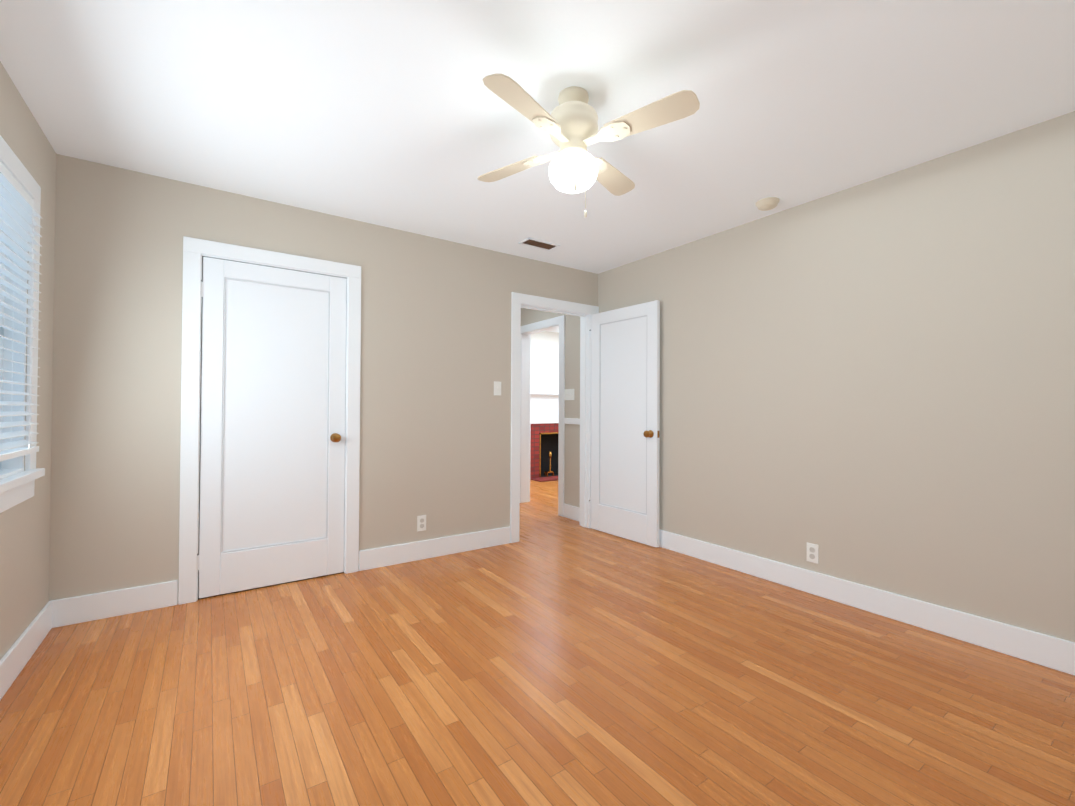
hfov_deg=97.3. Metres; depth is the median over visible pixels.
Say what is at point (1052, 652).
baseboard
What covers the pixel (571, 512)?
baseboard
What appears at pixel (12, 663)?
baseboard
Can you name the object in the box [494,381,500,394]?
bedroom light switch
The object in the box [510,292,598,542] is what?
door frame
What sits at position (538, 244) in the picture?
ceiling vent
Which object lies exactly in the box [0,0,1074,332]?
ceiling
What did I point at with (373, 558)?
baseboard
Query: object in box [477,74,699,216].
ceiling fan
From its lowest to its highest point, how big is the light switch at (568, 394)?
0.116 m
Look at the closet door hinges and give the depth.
2.78 m
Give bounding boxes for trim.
[520,315,564,516]
[564,418,579,424]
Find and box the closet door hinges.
[197,281,202,570]
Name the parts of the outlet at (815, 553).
inset electrical outlet on the right wall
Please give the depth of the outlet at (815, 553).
2.92 m
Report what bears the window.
in the wall at (24, 556)
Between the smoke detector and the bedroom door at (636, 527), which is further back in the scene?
the bedroom door at (636, 527)
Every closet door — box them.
[199,257,346,597]
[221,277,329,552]
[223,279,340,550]
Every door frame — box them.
[178,236,360,604]
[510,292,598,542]
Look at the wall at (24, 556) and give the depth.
2.20 m
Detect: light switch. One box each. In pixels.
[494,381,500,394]
[564,389,573,399]
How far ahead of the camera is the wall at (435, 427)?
2.81 m
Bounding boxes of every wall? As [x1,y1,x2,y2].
[0,61,55,659]
[49,154,597,600]
[521,111,1074,641]
[530,331,558,390]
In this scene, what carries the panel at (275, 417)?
in the wall at (435, 427)
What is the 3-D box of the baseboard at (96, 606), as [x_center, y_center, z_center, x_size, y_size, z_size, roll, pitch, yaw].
[-2.267,1.084,2.571,0.496,0.140,0.016,1,-1,-35]
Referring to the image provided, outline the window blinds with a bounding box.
[0,161,41,460]
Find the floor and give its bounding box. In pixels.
[0,480,1074,805]
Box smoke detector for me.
[755,197,778,210]
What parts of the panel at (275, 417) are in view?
knob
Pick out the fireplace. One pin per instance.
(544, 419)
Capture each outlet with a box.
[417,515,425,531]
[807,542,818,563]
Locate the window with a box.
[0,135,44,512]
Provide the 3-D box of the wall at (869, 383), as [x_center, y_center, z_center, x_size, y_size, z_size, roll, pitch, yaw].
[0.864,-0.032,4.257,0.120,2.440,7.190,1,-1,-35]
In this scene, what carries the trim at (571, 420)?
attached to the wall at (869, 383)
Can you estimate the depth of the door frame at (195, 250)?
2.78 m
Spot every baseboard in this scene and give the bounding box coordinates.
[0,600,55,699]
[56,580,177,626]
[359,526,509,570]
[563,503,579,520]
[659,529,1074,675]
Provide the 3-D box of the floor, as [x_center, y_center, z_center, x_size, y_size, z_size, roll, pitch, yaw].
[0.611,1.215,4.072,7.240,0.060,7.190,1,-1,-35]
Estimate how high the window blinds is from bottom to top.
1.101 m
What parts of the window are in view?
window sash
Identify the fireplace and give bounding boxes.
[530,390,558,481]
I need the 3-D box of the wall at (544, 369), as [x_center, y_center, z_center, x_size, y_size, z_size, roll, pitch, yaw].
[0.180,0.008,8.085,3.120,2.440,0.120,1,-1,-35]
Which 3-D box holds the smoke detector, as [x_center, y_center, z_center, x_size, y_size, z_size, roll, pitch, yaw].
[1.444,-1.242,2.971,0.136,0.042,0.136,1,-1,-35]
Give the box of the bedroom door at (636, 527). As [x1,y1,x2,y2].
[591,300,659,547]
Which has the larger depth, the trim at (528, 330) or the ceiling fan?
the trim at (528, 330)
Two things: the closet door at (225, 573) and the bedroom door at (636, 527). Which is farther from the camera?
the bedroom door at (636, 527)
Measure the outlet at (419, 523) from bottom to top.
0.116 m
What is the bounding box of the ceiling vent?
[518,237,559,250]

